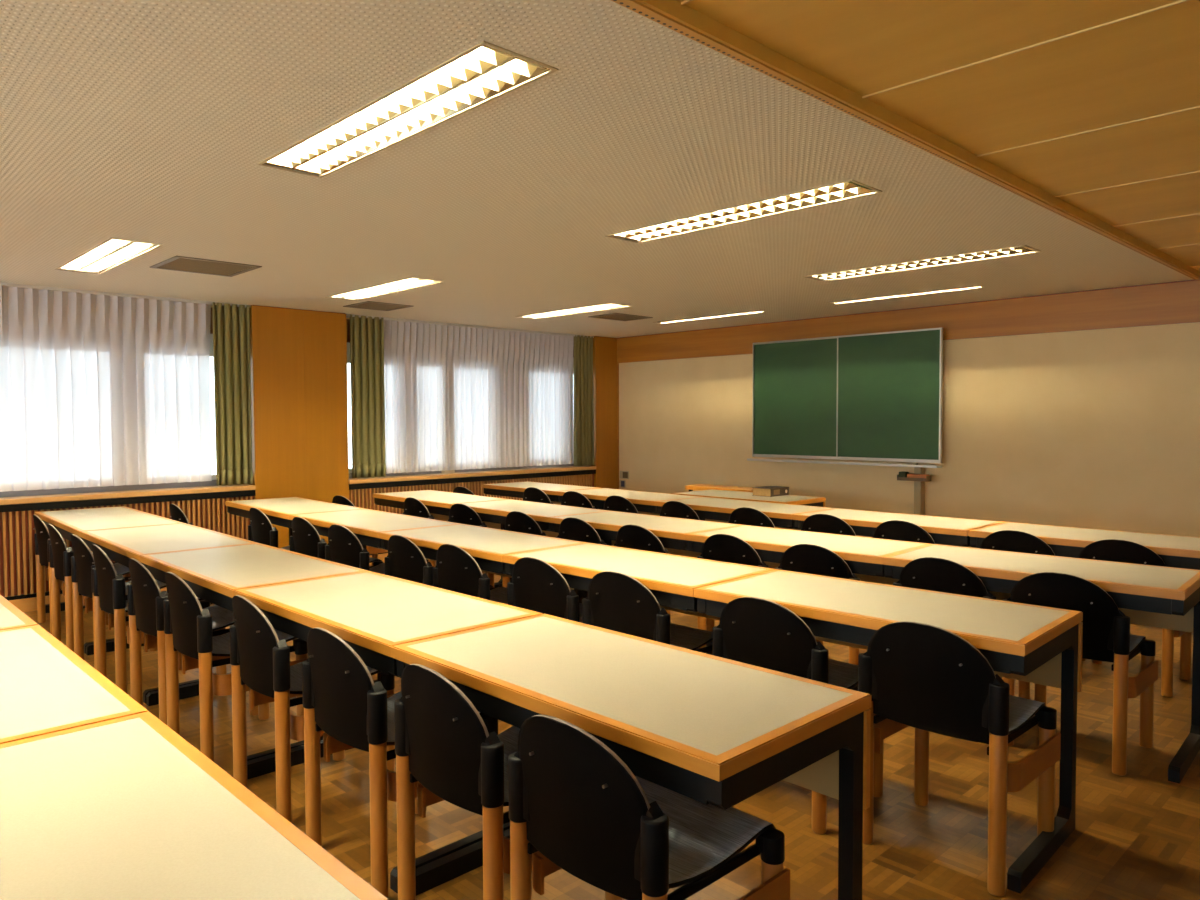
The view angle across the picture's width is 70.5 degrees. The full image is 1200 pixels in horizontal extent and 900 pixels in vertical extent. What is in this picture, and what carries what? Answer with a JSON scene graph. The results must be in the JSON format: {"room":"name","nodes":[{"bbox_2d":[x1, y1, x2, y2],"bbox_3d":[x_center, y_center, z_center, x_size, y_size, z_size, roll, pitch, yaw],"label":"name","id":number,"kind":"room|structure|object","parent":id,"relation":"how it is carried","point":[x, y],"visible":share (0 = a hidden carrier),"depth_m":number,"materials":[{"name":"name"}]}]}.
{"room":"classroom","nodes":[
{"label":"classroom","id":0,"kind":"room"},
{"bbox_2d":[0,305,616,596],"bbox_3d":[-2.590,-0.073,7.867,7.659,2.388,0.170,-2,3,-44],"label":"wall","id":1,"kind":"structure","parent":0,"point":[299,395],"depth_m":7.62,"materials":[{"name":"brown wood"}]},
{"bbox_2d":[0,490,255,600],"bbox_3d":[-4.155,0.737,6.297,3.182,0.697,0.052,-2,3,-44],"label":"trim","id":2,"kind":"structure","parent":1,"relation":"attached to","point":[196,496],"depth_m":6.59,"materials":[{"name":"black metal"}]},
{"bbox_2d":[349,469,595,554],"bbox_3d":[-1.222,0.625,9.125,3.215,0.697,0.052,-2,3,-44],"label":"trim","id":3,"kind":"structure","parent":1,"relation":"attached to","point":[579,472],"depth_m":8.88,"materials":[{"name":"brown wood"}]},
{"bbox_2d":[0,0,1193,337],"bbox_3d":[-1.562,-1.170,4.712,10.500,0.012,6.145,-2,3,-44],"label":"ceiling","id":4,"kind":"structure","parent":0,"point":[149,121],"depth_m":3.54,"materials":[{"name":"white paint"}]},
{"bbox_2d":[55,238,161,273],"bbox_3d":[-3.030,-1.219,5.187,0.262,0.093,1.312,-2,3,-44],"label":"light","id":5,"kind":"object","parent":4,"relation":"attached to","point":[111,253],"visible":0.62,"depth_m":5.17,"materials":[{"name":"white plastic"}]},
{"bbox_2d":[150,256,261,276],"bbox_3d":[-2.554,-1.203,5.494,0.520,0.040,0.520,-2,3,-44],"label":"ceiling vent","id":6,"kind":"object","parent":4,"relation":"in","point":[176,263],"visible":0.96,"depth_m":5.49,"materials":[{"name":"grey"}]},
{"bbox_2d":[343,301,412,310],"bbox_3d":[-1.939,-1.274,7.420,0.440,0.040,0.440,-2,3,-44],"label":"ceiling vent","id":7,"kind":"object","parent":4,"relation":"in","point":[371,305],"visible":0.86,"depth_m":7.43,"materials":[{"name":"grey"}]},
{"bbox_2d":[325,277,443,300],"bbox_3d":[-1.677,-1.270,6.492,0.262,0.093,1.312,-2,3,-44],"label":"light","id":8,"kind":"object","parent":4,"relation":"attached to","point":[412,282],"visible":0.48,"depth_m":6.49,"materials":[{"name":"white"}]},
{"bbox_2d":[257,41,557,177],"bbox_3d":[-0.727,-1.143,2.859,0.262,0.093,1.482,-2,3,-44],"label":"light","id":9,"kind":"object","parent":4,"relation":"attached to","point":[484,72],"visible":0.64,"depth_m":2.75,"materials":[{"name":"white metal"}]},
{"bbox_2d":[516,303,629,318],"bbox_3d":[-0.274,-1.324,7.844,0.262,0.093,1.312,-2,3,-44],"label":"light","id":10,"kind":"object","parent":4,"relation":"attached to","point":[608,305],"visible":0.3,"depth_m":7.86,"materials":[{"name":"white plastic"}]},
{"bbox_2d":[588,313,652,320],"bbox_3d":[0.201,-1.312,8.275,0.510,0.040,0.380,-2,3,-44],"label":"ceiling vent","id":11,"kind":"object","parent":4,"relation":"in","point":[613,316],"visible":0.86,"depth_m":8.28,"materials":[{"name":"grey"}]},
{"bbox_2d":[653,311,761,323],"bbox_3d":[1.040,-1.339,8.333,0.130,0.077,1.290,-2,3,-44],"label":"light","id":12,"kind":"object","parent":4,"relation":"attached to","point":[748,312],"visible":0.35,"depth_m":8.30,"materials":[{"name":"white"}]},
{"bbox_2d":[605,180,881,242],"bbox_3d":[0.633,-1.195,4.170,0.262,0.093,1.482,-2,3,-44],"label":"light","id":13,"kind":"object","parent":4,"relation":"attached to","point":[848,189],"visible":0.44,"depth_m":4.11,"materials":[{"name":"white metal"}]},
{"bbox_2d":[827,285,982,303],"bbox_3d":[2.439,-1.292,6.884,0.130,0.077,1.260,-2,3,-44],"label":"light","id":14,"kind":"object","parent":4,"relation":"attached to","point":[974,286],"visible":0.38,"depth_m":6.85,"materials":[{"name":"white"}]},
{"bbox_2d":[804,245,1040,280],"bbox_3d":[2.036,-1.249,5.523,0.262,0.093,1.482,-2,3,-44],"label":"light","id":15,"kind":"object","parent":4,"relation":"attached to","point":[1023,249],"visible":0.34,"depth_m":5.49,"materials":[{"name":"white metal"}]},
{"bbox_2d":[23,561,1199,899],"bbox_3d":[-0.406,1.327,3.611,10.900,0.120,9.750,-2,3,-44],"label":"floor","id":16,"kind":"structure","parent":0,"point":[1136,834],"depth_m":2.99,"materials":[{"name":"wood"}]},
{"bbox_2d":[0,595,37,629],"bbox_3d":[-2.415,0.927,2.959,0.585,0.740,1.141,-2,3,-44],"label":"table","id":17,"kind":"object","parent":16,"relation":"on","point":[11,617],"visible":0.22,"depth_m":2.83,"materials":[{"name":"beige laminate"}]},
{"bbox_2d":[0,625,147,743],"bbox_3d":[-1.624,0.954,2.139,0.585,0.740,1.141,-2,3,-44],"label":"table","id":18,"kind":"object","parent":16,"relation":"on","point":[46,687],"visible":0.56,"depth_m":2.06,"materials":[{"name":"white laminate"}]},
{"bbox_2d":[33,515,116,633],"bbox_3d":[-3.594,0.811,5.851,0.506,0.772,0.489,-2,3,-43],"label":"chair","id":19,"kind":"object","parent":16,"relation":"on","point":[41,536],"visible":0.37,"depth_m":5.71,"materials":[{"name":"brown wood"}]},
{"bbox_2d":[47,524,130,651],"bbox_3d":[-3.163,0.828,5.339,0.506,0.772,0.489,-2,3,-43],"label":"chair","id":20,"kind":"object","parent":16,"relation":"on","point":[60,556],"visible":0.51,"depth_m":5.12,"materials":[{"name":"brown"}]},
{"bbox_2d":[34,506,181,653],"bbox_3d":[-3.380,0.828,5.808,0.585,0.740,1.482,-2,3,-42],"label":"table","id":21,"kind":"object","parent":16,"relation":"on","point":[67,522],"visible":0.46,"depth_m":5.67,"materials":[{"name":"beige laminate"}]},
{"bbox_2d":[70,534,165,668],"bbox_3d":[-2.714,0.844,4.851,0.506,0.772,0.489,-2,3,-45],"label":"chair","id":22,"kind":"object","parent":16,"relation":"on","point":[82,567],"visible":0.41,"depth_m":4.73,"materials":[{"name":"brown plastic"}]},
{"bbox_2d":[92,544,212,693],"bbox_3d":[-2.361,0.857,4.455,0.506,0.772,0.489,-2,3,-42],"label":"chair","id":23,"kind":"object","parent":16,"relation":"on","point":[109,591],"visible":0.59,"depth_m":4.21,"materials":[{"name":"brown wood"}]},
{"bbox_2d":[80,523,256,703],"bbox_3d":[-2.460,0.861,4.811,0.585,0.740,1.241,-2,3,-43],"label":"table","id":24,"kind":"object","parent":16,"relation":"on","point":[120,545],"visible":0.5,"depth_m":4.70,"materials":[{"name":"beige laminate"}]},
{"bbox_2d":[169,504,192,524],"bbox_3d":[-3.025,0.784,6.552,0.506,0.772,0.489,-2,3,-42],"label":"chair","id":25,"kind":"object","parent":16,"relation":"on","point":[177,514],"visible":0.09,"depth_m":6.32,"materials":[{"name":"black plastic"}]},
{"bbox_2d":[127,558,257,724],"bbox_3d":[-1.933,0.871,4.025,0.506,0.772,0.489,-2,3,-44],"label":"chair","id":26,"kind":"object","parent":16,"relation":"on","point":[146,599],"visible":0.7,"depth_m":3.86,"materials":[{"name":"brown wood"}]},
{"bbox_2d":[0,711,388,899],"bbox_3d":[-0.832,0.980,1.319,0.585,0.740,1.141,-2,3,-44],"label":"table","id":27,"kind":"object","parent":16,"relation":"on","point":[123,808],"visible":1,"depth_m":1.35,"materials":[{"name":"beige laminate"}]},
{"bbox_2d":[164,572,307,761],"bbox_3d":[-1.579,0.883,3.666,0.506,0.772,0.489,-2,3,-43],"label":"chair","id":28,"kind":"object","parent":16,"relation":"on","point":[187,626],"visible":0.73,"depth_m":3.46,"materials":[{"name":"brown plastic"}]},
{"bbox_2d":[139,543,367,760],"bbox_3d":[-1.625,0.889,3.932,0.585,0.740,1.196,-2,3,-44],"label":"table","id":29,"kind":"object","parent":16,"relation":"on","point":[213,574],"visible":0.55,"depth_m":3.82,"materials":[{"name":"beige laminate"}]},
{"bbox_2d":[248,507,289,550],"bbox_3d":[-2.294,0.792,6.261,0.506,0.772,0.489,-2,3,-42],"label":"chair","id":30,"kind":"object","parent":16,"relation":"on","point":[261,530],"visible":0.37,"depth_m":6.04,"materials":[{"name":"brown plastic"}]},
{"bbox_2d":[225,497,364,544],"bbox_3d":[-2.386,0.796,6.606,0.585,0.740,1.342,-2,3,-41],"label":"table","id":31,"kind":"object","parent":16,"relation":"on","point":[277,510],"visible":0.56,"depth_m":6.54,"materials":[{"name":"beige laminate"}]},
{"bbox_2d":[230,595,394,822],"bbox_3d":[-1.087,0.898,3.187,0.506,0.772,0.489,-2,3,-42],"label":"chair","id":32,"kind":"object","parent":16,"relation":"on","point":[260,661],"visible":0.68,"depth_m":2.97,"materials":[{"name":"brown plastic"}]},
{"bbox_2d":[290,517,382,567],"bbox_3d":[-1.766,0.812,5.667,0.506,0.772,0.489,-2,3,-44],"label":"chair","id":33,"kind":"object","parent":16,"relation":"on","point":[305,539],"visible":0.32,"depth_m":5.46,"materials":[{"name":"brown plastic"}]},
{"bbox_2d":[325,524,384,574],"bbox_3d":[-1.394,0.825,5.262,0.489,0.772,0.506,2,3,45],"label":"chair","id":34,"kind":"object","parent":16,"relation":"on","point":[343,546],"visible":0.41,"depth_m":5.05,"materials":[{"name":"brown plastic"}]},
{"bbox_2d":[332,495,387,565],"bbox_3d":[-1.991,0.756,7.232,0.489,0.772,0.506,2,3,44],"label":"chair","id":35,"kind":"object","parent":16,"relation":"on","point":[338,499],"visible":0.09,"depth_m":7.02,"materials":[{"name":"brown plastic"}]},
{"bbox_2d":[289,509,459,560],"bbox_3d":[-1.514,0.828,5.637,0.585,0.740,1.281,-2,3,-43],"label":"table","id":36,"kind":"object","parent":16,"relation":"on","point":[366,524],"visible":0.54,"depth_m":5.50,"materials":[{"name":"beige laminate"}]},
{"bbox_2d":[233,571,541,892],"bbox_3d":[-0.804,0.917,3.091,0.585,0.740,1.163,-2,3,-45],"label":"table","id":37,"kind":"object","parent":16,"relation":"on","point":[373,613],"visible":0.56,"depth_m":2.94,"materials":[{"name":"beige laminate"}]},
{"bbox_2d":[302,627,497,898],"bbox_3d":[-0.645,0.914,2.714,0.506,0.772,0.489,-2,3,-44],"label":"chair","id":38,"kind":"object","parent":16,"relation":"on","point":[342,699],"visible":0.66,"depth_m":2.50,"materials":[{"name":"brown plastic"}]},
{"bbox_2d":[402,497,434,566],"bbox_3d":[-1.337,0.762,7.016,0.506,0.772,0.489,-2,3,-42],"label":"chair","id":39,"kind":"object","parent":16,"relation":"on","point":[412,506],"visible":0.18,"depth_m":6.80,"materials":[{"name":"black plastic"}]},
{"bbox_2d":[384,535,494,589],"bbox_3d":[-0.907,0.841,4.777,0.506,0.772,0.489,-2,3,-42],"label":"chair","id":40,"kind":"object","parent":16,"relation":"on","point":[405,560],"visible":0.31,"depth_m":4.57,"materials":[{"name":"brown plastic"}]},
{"bbox_2d":[373,490,506,583],"bbox_3d":[-1.384,0.767,7.306,0.585,0.740,1.297,-2,3,-42],"label":"table","id":41,"kind":"object","parent":16,"relation":"on","point":[437,503],"visible":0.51,"depth_m":7.23,"materials":[{"name":"beige laminate"}]},
{"bbox_2d":[453,487,474,494],"bbox_3d":[-1.124,0.721,8.116,0.506,0.772,0.489,-2,3,-44],"label":"chair","id":42,"kind":"object","parent":16,"relation":"on","point":[463,490],"visible":0.09,"depth_m":7.91,"materials":[{"name":"black plastic"}]},
{"bbox_2d":[433,544,506,603],"bbox_3d":[-0.567,0.852,4.433,0.506,0.772,0.489,-2,3,-43],"label":"chair","id":43,"kind":"object","parent":16,"relation":"on","point":[456,570],"visible":0.35,"depth_m":4.24,"materials":[{"name":"brown plastic"}]},
{"bbox_2d":[448,503,493,586],"bbox_3d":[-0.870,0.778,6.511,0.489,0.772,0.506,2,3,45],"label":"chair","id":44,"kind":"object","parent":16,"relation":"on","point":[458,513],"visible":0.17,"depth_m":6.31,"materials":[{"name":"brown plastic"}]},
{"bbox_2d":[378,524,587,594],"bbox_3d":[-0.675,0.857,4.747,0.585,0.740,1.181,-2,3,-44],"label":"table","id":45,"kind":"object","parent":16,"relation":"on","point":[487,546],"visible":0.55,"depth_m":4.61,"materials":[{"name":"beige laminate"}]},
{"bbox_2d":[394,664,622,899],"bbox_3d":[-0.256,0.926,2.319,0.506,0.772,0.489,-2,3,-42],"label":"chair","id":46,"kind":"object","parent":16,"relation":"on","point":[443,743],"visible":0.61,"depth_m":2.12,"materials":[{"name":"brown plastic"}]},
{"bbox_2d":[502,511,546,587],"bbox_3d":[-0.381,0.796,5.953,0.506,0.772,0.489,-2,3,-43],"label":"chair","id":47,"kind":"object","parent":16,"relation":"on","point":[516,521],"visible":0.19,"depth_m":5.76,"materials":[{"name":"black plastic"}]},
{"bbox_2d":[449,499,608,587],"bbox_3d":[-0.542,0.798,6.360,0.585,0.740,1.241,-2,3,-42],"label":"table","id":48,"kind":"object","parent":16,"relation":"on","point":[496,511],"visible":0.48,"depth_m":6.25,"materials":[{"name":"beige laminate"}]},
{"bbox_2d":[522,487,553,503],"bbox_3d":[-0.442,0.723,8.010,0.506,0.772,0.489,-2,3,-43],"label":"chair","id":49,"kind":"object","parent":16,"relation":"on","point":[532,494],"visible":0.09,"depth_m":7.81,"materials":[{"name":"black plastic"}]},
{"bbox_2d":[482,481,599,508],"bbox_3d":[-0.583,0.726,8.394,0.585,0.740,1.181,-2,3,-42],"label":"table","id":50,"kind":"object","parent":16,"relation":"on","point":[514,489],"visible":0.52,"depth_m":8.32,"materials":[{"name":"beige laminate"}]},
{"bbox_2d":[507,557,581,622],"bbox_3d":[-0.129,0.865,4.020,0.506,0.772,0.489,-2,3,-44],"label":"chair","id":51,"kind":"object","parent":16,"relation":"on","point":[536,585],"visible":0.44,"depth_m":3.81,"materials":[{"name":"brown plastic"}]},
{"bbox_2d":[561,491,595,508],"bbox_3d":[-0.060,0.737,7.569,0.506,0.772,0.489,-2,3,-44],"label":"chair","id":52,"kind":"object","parent":16,"relation":"on","point":[570,498],"visible":0.12,"depth_m":7.36,"materials":[{"name":"black plastic"}]},
{"bbox_2d":[555,517,606,544],"bbox_3d":[0.015,0.809,5.573,0.506,0.772,0.489,-2,3,-43],"label":"chair","id":53,"kind":"object","parent":16,"relation":"on","point":[571,528],"visible":0.25,"depth_m":5.37,"materials":[{"name":"brown plastic"}]},
{"bbox_2d":[604,495,640,513],"bbox_3d":[0.317,0.752,7.127,0.506,0.772,0.489,-2,3,-42],"label":"chair","id":54,"kind":"object","parent":16,"relation":"on","point":[612,503],"visible":0.09,"depth_m":6.93,"materials":[{"name":"brown plastic"}]},
{"bbox_2d":[556,488,699,515],"bbox_3d":[0.242,0.756,7.460,0.585,0.740,1.297,-2,3,-40],"label":"table","id":55,"kind":"object","parent":16,"relation":"on","point":[644,502],"visible":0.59,"depth_m":7.31,"materials":[{"name":"beige laminate"}]},
{"bbox_2d":[391,614,871,899],"bbox_3d":[0.021,0.944,2.251,0.585,0.740,1.196,-2,3,-44],"label":"table","id":56,"kind":"object","parent":16,"relation":"on","point":[720,732],"visible":0.88,"depth_m":2.01,"materials":[{"name":"beige laminate"}]},
{"bbox_2d":[502,543,774,620],"bbox_3d":[0.149,0.884,3.915,1.178,0.740,0.585,2,3,45],"label":"table","id":57,"kind":"object","parent":16,"relation":"on","point":[672,579],"visible":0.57,"depth_m":3.78,"materials":[{"name":"beige laminate"}]},
{"bbox_2d":[548,511,740,645],"bbox_3d":[0.278,0.827,5.480,0.585,0.740,1.196,-2,3,-44],"label":"table","id":58,"kind":"object","parent":16,"relation":"on","point":[671,531],"visible":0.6,"depth_m":5.35,"materials":[{"name":"beige laminate"}]},
{"bbox_2d":[582,571,712,652],"bbox_3d":[0.234,0.877,3.656,0.489,0.772,0.506,2,3,44],"label":"chair","id":59,"kind":"object","parent":16,"relation":"on","point":[615,601],"visible":0.5,"depth_m":3.48,"materials":[{"name":"brown plastic"}]},
{"bbox_2d":[508,715,789,899],"bbox_3d":[0.100,0.939,1.942,0.506,0.772,0.489,-2,3,-44],"label":"chair","id":60,"kind":"object","parent":16,"relation":"on","point":[575,806],"visible":0.98,"depth_m":1.81,"materials":[{"name":"brown plastic"}]},
{"bbox_2d":[612,524,714,641],"bbox_3d":[0.382,0.821,5.193,0.506,0.772,0.489,-2,3,-42],"label":"chair","id":61,"kind":"object","parent":16,"relation":"on","point":[630,536],"visible":0.16,"depth_m":5.01,"materials":[{"name":"brown plastic"}]},
{"bbox_2d":[660,501,700,519],"bbox_3d":[0.755,0.768,6.635,0.506,0.772,0.489,-2,3,-42],"label":"chair","id":62,"kind":"object","parent":16,"relation":"on","point":[676,509],"visible":0.19,"depth_m":6.44,"materials":[{"name":"black plastic"}]},
{"bbox_2d":[685,484,752,491],"bbox_3d":[1.214,0.727,8.220,0.260,0.736,0.800,-2,3,-44],"label":"side table","id":63,"kind":"object","parent":16,"relation":"on","point":[700,486],"visible":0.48,"depth_m":8.19,"materials":[{"name":"brown wood"}]},
{"bbox_2d":[697,534,768,647],"bbox_3d":[0.858,0.834,4.771,0.506,0.772,0.489,-2,3,-43],"label":"chair","id":64,"kind":"object","parent":16,"relation":"on","point":[717,547],"visible":0.24,"depth_m":4.58,"materials":[{"name":"brown plastic"}]},
{"bbox_2d":[655,497,834,530],"bbox_3d":[1.092,0.788,6.495,0.585,0.740,1.302,-2,3,-42],"label":"table","id":65,"kind":"object","parent":16,"relation":"on","point":[706,508],"visible":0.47,"depth_m":6.35,"materials":[{"name":"beige laminate"}]},
{"bbox_2d":[671,489,825,506],"bbox_3d":[1.252,0.758,7.299,0.585,0.740,1.204,-2,3,-44],"label":"table","id":66,"kind":"object","parent":16,"relation":"on","point":[725,494],"visible":0.34,"depth_m":7.08,"materials":[{"name":"brown wood"}]},
{"bbox_2d":[752,486,788,496],"bbox_3d":[1.465,0.354,7.275,0.270,0.069,0.192,-2,3,-44],"label":"box file","id":67,"kind":"object","parent":66,"relation":"on","point":[767,491],"visible":1,"depth_m":7.20,"materials":[{"name":"brown cardboard"}]},
{"bbox_2d":[728,507,776,527],"bbox_3d":[1.218,0.783,6.155,0.506,0.772,0.489,-2,3,-43],"label":"chair","id":68,"kind":"object","parent":16,"relation":"on","point":[743,515],"visible":0.16,"depth_m":5.96,"materials":[{"name":"brown plastic"}]},
{"bbox_2d":[713,597,883,833],"bbox_3d":[0.729,0.893,3.137,0.506,0.772,0.489,-2,3,-44],"label":"chair","id":69,"kind":"object","parent":16,"relation":"on","point":[755,631],"visible":0.56,"depth_m":2.95,"materials":[{"name":"brown plastic"}]},
{"bbox_2d":[685,525,930,654],"bbox_3d":[1.113,0.854,4.642,1.196,0.740,0.585,2,3,44],"label":"table","id":70,"kind":"object","parent":16,"relation":"on","point":[863,556],"visible":0.48,"depth_m":4.52,"materials":[{"name":"beige laminate"}]},
{"bbox_2d":[775,544,859,684],"bbox_3d":[1.218,0.847,4.399,0.489,0.772,0.506,2,3,45],"label":"chair","id":71,"kind":"object","parent":16,"relation":"on","point":[803,558],"visible":0.24,"depth_m":4.19,"materials":[{"name":"brown plastic"}]},
{"bbox_2d":[801,514,856,535],"bbox_3d":[1.641,0.797,5.731,0.506,0.772,0.489,-2,3,-45],"label":"chair","id":72,"kind":"object","parent":16,"relation":"on","point":[822,523],"visible":0.1,"depth_m":5.53,"materials":[{"name":"brown plastic"}]},
{"bbox_2d":[694,569,1082,893],"bbox_3d":[0.999,0.910,3.087,1.204,0.740,0.585,2,3,44],"label":"table","id":73,"kind":"object","parent":16,"relation":"on","point":[1042,645],"visible":0.84,"depth_m":2.86,"materials":[{"name":"beige laminate"}]},
{"bbox_2d":[792,508,1002,547],"bbox_3d":[1.939,0.817,5.592,0.585,0.740,1.196,-2,3,-44],"label":"table","id":74,"kind":"object","parent":16,"relation":"on","point":[950,531],"visible":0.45,"depth_m":5.44,"materials":[{"name":"beige laminate"}]},
{"bbox_2d":[872,520,934,543],"bbox_3d":[2.009,0.809,5.364,0.506,0.772,0.489,-2,3,-44],"label":"chair","id":75,"kind":"object","parent":16,"relation":"on","point":[899,530],"visible":0.17,"depth_m":5.17,"materials":[{"name":"brown plastic"}]},
{"bbox_2d":[858,621,1060,895],"bbox_3d":[1.157,0.905,2.763,0.506,0.772,0.489,-2,3,-44],"label":"chair","id":76,"kind":"object","parent":16,"relation":"on","point":[927,678],"visible":0.91,"depth_m":2.60,"materials":[{"name":"brown plastic"}]},
{"bbox_2d":[893,557,1029,698],"bbox_3d":[1.688,0.860,3.969,0.506,0.772,0.489,-2,3,-43],"label":"chair","id":77,"kind":"object","parent":16,"relation":"on","point":[925,573],"visible":0.22,"depth_m":3.79,"materials":[{"name":"brown plastic"}]},
{"bbox_2d":[980,530,1085,660],"bbox_3d":[2.473,0.825,4.883,0.506,0.772,0.489,-2,3,-43],"label":"chair","id":78,"kind":"object","parent":16,"relation":"on","point":[1004,540],"visible":0.13,"depth_m":4.70,"materials":[{"name":"brown plastic"}]},
{"bbox_2d":[882,544,1199,783],"bbox_3d":[1.966,0.880,3.824,1.196,0.740,0.585,2,3,43],"label":"table","id":79,"kind":"object","parent":16,"relation":"on","point":[1162,597],"visible":0.73,"depth_m":3.63,"materials":[{"name":"beige laminate"}]},
{"bbox_2d":[1002,572,1157,775],"bbox_3d":[2.023,0.873,3.594,0.506,0.772,0.489,-2,3,-44],"label":"chair","id":80,"kind":"object","parent":16,"relation":"on","point":[1107,637],"visible":0.53,"depth_m":3.36,"materials":[{"name":"brown plastic"}]},
{"bbox_2d":[968,522,1199,569],"bbox_3d":[2.777,0.845,4.737,0.585,0.740,1.204,-2,3,-45],"label":"table","id":81,"kind":"object","parent":16,"relation":"on","point":[1175,551],"visible":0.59,"depth_m":4.61,"materials":[{"name":"beige laminate"}]},
{"bbox_2d":[1078,539,1191,696],"bbox_3d":[2.826,0.837,4.517,0.506,0.772,0.489,-2,3,-44],"label":"chair","id":82,"kind":"object","parent":16,"relation":"on","point":[1115,550],"visible":0.26,"depth_m":4.31,"materials":[{"name":"brown plastic"}]},
{"bbox_2d":[619,322,1199,536],"bbox_3d":[3.421,-0.185,7.256,0.150,2.614,9.750,-2,3,-44],"label":"wall","id":83,"kind":"structure","parent":0,"point":[1098,428],"depth_m":7.02,"materials":[{"name":"beige paint"}]},
{"bbox_2d":[747,328,942,467],"bbox_3d":[2.302,-0.480,8.150,0.205,1.223,2.015,-2,3,-44],"label":"chalkboard","id":84,"kind":"object","parent":83,"relation":"attached to","point":[871,396],"visible":1,"depth_m":8.03,"materials":[{"name":"green metal"}]},
{"bbox_2d":[747,458,941,467],"bbox_3d":[2.268,0.121,8.137,0.105,0.022,2.015,-2,3,-44],"label":"chalk tray","id":85,"kind":"object","parent":84,"relation":"on","point":[771,460],"depth_m":7.93,"materials":[{"name":"silver metal"}]},
{"bbox_2d":[778,458,917,513],"bbox_3d":[2.361,0.596,8.235,0.028,0.990,1.485,-2,3,-44],"label":"wall","id":86,"kind":"structure","parent":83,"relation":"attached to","point":[843,486],"depth_m":8.14,"materials":[{"name":"beige paint"}]},
{"bbox_2d":[611,0,1199,279],"bbox_3d":[0.575,-1.131,2.496,10.500,0.073,0.013,-2,3,-44],"label":"trim","id":87,"kind":"structure","parent":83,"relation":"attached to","point":[673,9],"depth_m":2.76,"materials":[{"name":"brown wood"}]},
{"bbox_2d":[617,280,1199,488],"bbox_3d":[3.412,-0.067,7.147,0.022,2.386,9.200,-2,3,-44],"label":"trim","id":88,"kind":"structure","parent":83,"relation":"attached to","point":[1177,302],"depth_m":7.30,"materials":[{"name":"brown wood"}]},
{"bbox_2d":[914,467,924,514],"bbox_3d":[2.880,0.632,7.657,0.082,0.955,0.064,-2,3,-44],"label":"support post","id":89,"kind":"object","parent":83,"relation":"attached to","point":[919,487],"visible":0.33,"depth_m":7.62,"materials":[{"name":"beige"}]},
{"bbox_2d":[897,475,930,481],"bbox_3d":[2.811,0.249,7.581,0.107,0.050,0.275,-2,3,-44],"label":"sponge holder","id":90,"kind":"object","parent":89,"relation":"attached to","point":[928,478],"visible":0.83,"depth_m":7.52,"materials":[{"name":"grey metal"}]},
{"bbox_2d":[907,474,928,477],"bbox_3d":[2.830,0.241,7.548,0.070,0.055,0.180,-2,3,-44],"label":"brush","id":91,"kind":"object","parent":90,"relation":"in","point":[908,475],"visible":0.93,"depth_m":7.51,"materials":[{"name":"brown wood"}]},
{"bbox_2d":[677,0,1199,270],"bbox_3d":[1.705,-1.114,1.325,10.500,0.030,3.243,-2,3,-44],"label":"ceiling","id":92,"kind":"structure","parent":0,"point":[1145,65],"depth_m":2.59,"materials":[{"name":"brown wood"}]},
{"bbox_2d":[681,0,1199,266],"bbox_3d":[1.655,-1.100,1.276,9.906,0.015,3.243,-2,3,-44],"label":"trim","id":93,"kind":"structure","parent":92,"relation":"attached to","point":[685,1],"depth_m":2.70,"materials":[{"name":"brown wood"}]},
{"bbox_3d":[-3.694,-0.140,6.972,10.487,2.594,0.380,-2,3,-44],"label":"wall","id":94,"kind":"structure","parent":0,"visible":0},
{"bbox_2d":[9,587,166,611],"bbox_3d":[-4.157,1.134,6.314,3.182,0.098,0.064,-2,3,-44],"label":"baseboard","id":95,"kind":"structure","parent":94,"relation":"attached to","point":[27,604],"depth_m":6.23,"materials":[{"name":"brown wood"}]},
{"bbox_2d":[0,282,254,504],"bbox_3d":[-4.232,-0.413,6.331,3.182,1.599,0.282,-2,3,-44],"label":"window","id":96,"kind":"structure","parent":94,"relation":"in","point":[123,491],"depth_m":6.68,"materials":[{"name":"white paint"}]},
{"bbox_2d":[0,286,211,491],"bbox_3d":[-4.303,-0.447,6.200,2.842,1.497,0.072,-2,3,-44],"label":"sheer curtain","id":97,"kind":"object","parent":96,"relation":"hanging from","point":[96,390],"visible":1,"depth_m":6.60,"materials":[{"name":"white fabric"}]},
{"bbox_2d":[212,302,252,485],"bbox_3d":[-3.148,-0.472,7.256,0.310,1.543,0.080,-2,3,-44],"label":"drape","id":98,"kind":"object","parent":96,"relation":"hanging from","point":[231,324],"visible":1,"depth_m":7.25,"materials":[{"name":"green fabric"}]},
{"bbox_2d":[346,314,595,483],"bbox_3d":[-1.299,-0.525,9.159,3.215,1.599,0.282,-2,3,-44],"label":"window","id":99,"kind":"structure","parent":94,"relation":"in","point":[391,477],"depth_m":8.89,"materials":[{"name":"white paint"}]},
{"bbox_2d":[350,315,385,477],"bbox_3d":[-2.233,-0.507,8.136,0.350,1.543,0.079,-2,3,-44],"label":"drape","id":100,"kind":"object","parent":99,"relation":"hanging from","point":[366,334],"visible":1,"depth_m":8.13,"materials":[{"name":"green fabric"}]},
{"bbox_2d":[383,319,573,473],"bbox_3d":[-1.230,-0.557,9.163,2.577,1.512,0.072,-2,3,-44],"label":"sheer curtain","id":101,"kind":"object","parent":99,"relation":"hanging from","point":[457,397],"visible":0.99,"depth_m":9.06,"materials":[{"name":"white fabric"}]},
{"bbox_2d":[574,335,593,465],"bbox_3d":[-0.198,-0.584,10.100,0.288,1.543,0.080,-2,3,-44],"label":"drape","id":102,"kind":"object","parent":99,"relation":"hanging from","point":[583,346],"visible":1,"depth_m":10.08,"materials":[{"name":"green fabric"}]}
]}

